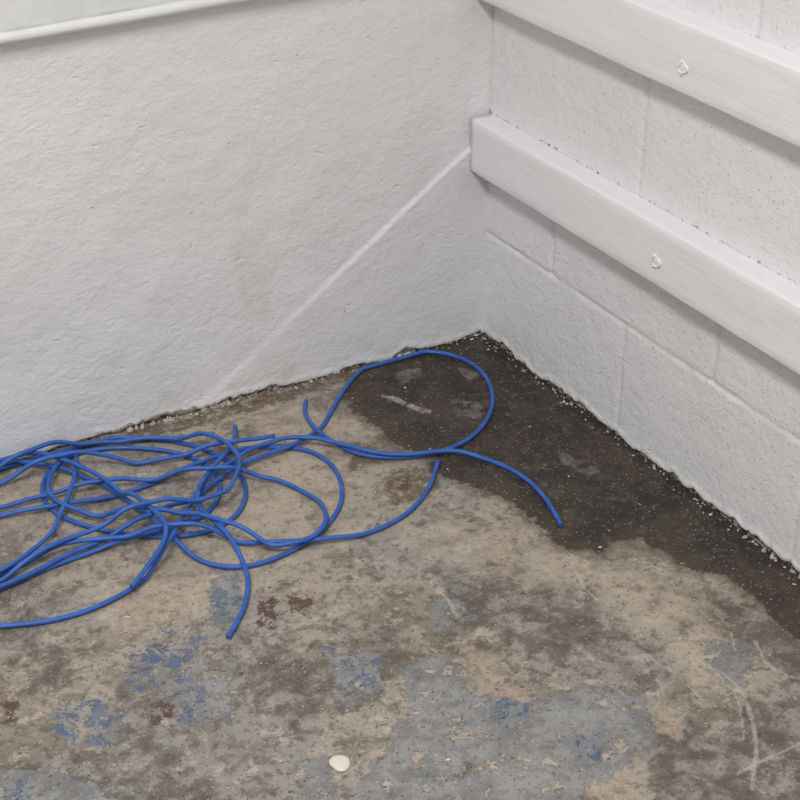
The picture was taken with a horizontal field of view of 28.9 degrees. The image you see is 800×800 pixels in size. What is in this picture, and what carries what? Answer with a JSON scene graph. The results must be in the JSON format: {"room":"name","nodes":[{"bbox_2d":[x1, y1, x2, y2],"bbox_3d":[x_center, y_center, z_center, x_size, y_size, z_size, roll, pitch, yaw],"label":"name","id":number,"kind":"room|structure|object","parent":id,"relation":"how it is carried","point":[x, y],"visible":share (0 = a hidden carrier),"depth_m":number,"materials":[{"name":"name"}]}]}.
{"room":"basement","nodes":[
{"label":"basement","id":0,"kind":"room"},
{"bbox_2d":[0,0,492,458],"bbox_3d":[-1.224,-0.709,1.525,3.204,2.306,0.014,-16,34,-26],"label":"wall","id":1,"kind":"structure","parent":0,"point":[206,208],"depth_m":2.43,"materials":[{"name":"paint"}]},
{"bbox_2d":[0,0,257,45],"bbox_3d":[-1.191,-0.340,1.756,3.080,0.207,0.028,-16,34,-26],"label":"trim","id":2,"kind":"structure","parent":1,"relation":"attached to","point":[20,20],"depth_m":2.14,"materials":[{"name":"paint"}]},
{"bbox_2d":[0,334,799,799],"bbox_3d":[-0.427,0.985,0.930,3.212,0.002,3.212,-16,34,-26],"label":"floor","id":3,"kind":"structure","parent":0,"point":[559,697],"depth_m":2.09,"materials":[{"name":"concrete"}]},
{"bbox_2d":[0,350,562,638],"bbox_3d":[-0.248,0.139,2.311,1.099,0.051,0.571,-16,34,-26],"label":"cable","id":4,"kind":"object","parent":3,"relation":"on","point":[118,536],"visible":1,"depth_m":2.33,"materials":[{"name":"plastic"}]},
{"bbox_2d":[329,755,349,771],"bbox_3d":[-0.071,0.435,1.863,0.025,0.002,0.028,-16,34,-26],"label":"pebble","id":5,"kind":"object","parent":3,"relation":"on","point":[340,763],"visible":1,"depth_m":1.86,"materials":[{"name":"beige stone"}]},
{"bbox_2d":[24,333,799,797],"bbox_3d":[-0.317,0.480,1.778,1.997,0.007,1.590,-16,34,-26],"label":"flakes","id":6,"kind":"object","parent":3,"relation":"on","point":[130,429],"visible":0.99,"depth_m":2.53,"materials":[{"name":"white paint"}]},
{"bbox_2d":[480,0,799,573],"bbox_3d":[0.964,-0.400,1.042,0.011,2.306,3.204,-16,34,-26],"label":"wall","id":7,"kind":"structure","parent":0,"point":[720,416],"depth_m":2.31,"materials":[{"name":"white brick"}]},
{"bbox_2d":[469,114,799,374],"bbox_3d":[0.889,0.232,1.499,0.043,0.095,2.996,-16,34,-26],"label":"batten","id":8,"kind":"object","parent":7,"relation":"attached to","point":[755,304],"visible":1,"depth_m":2.25,"materials":[{"name":"paint"}]},
{"bbox_2d":[482,0,799,147],"bbox_3d":[0.892,-0.022,1.349,0.043,0.097,2.996,-16,34,-26],"label":"batten","id":9,"kind":"object","parent":7,"relation":"attached to","point":[754,81],"visible":1,"depth_m":2.07,"materials":[{"name":"paint"}]}
]}

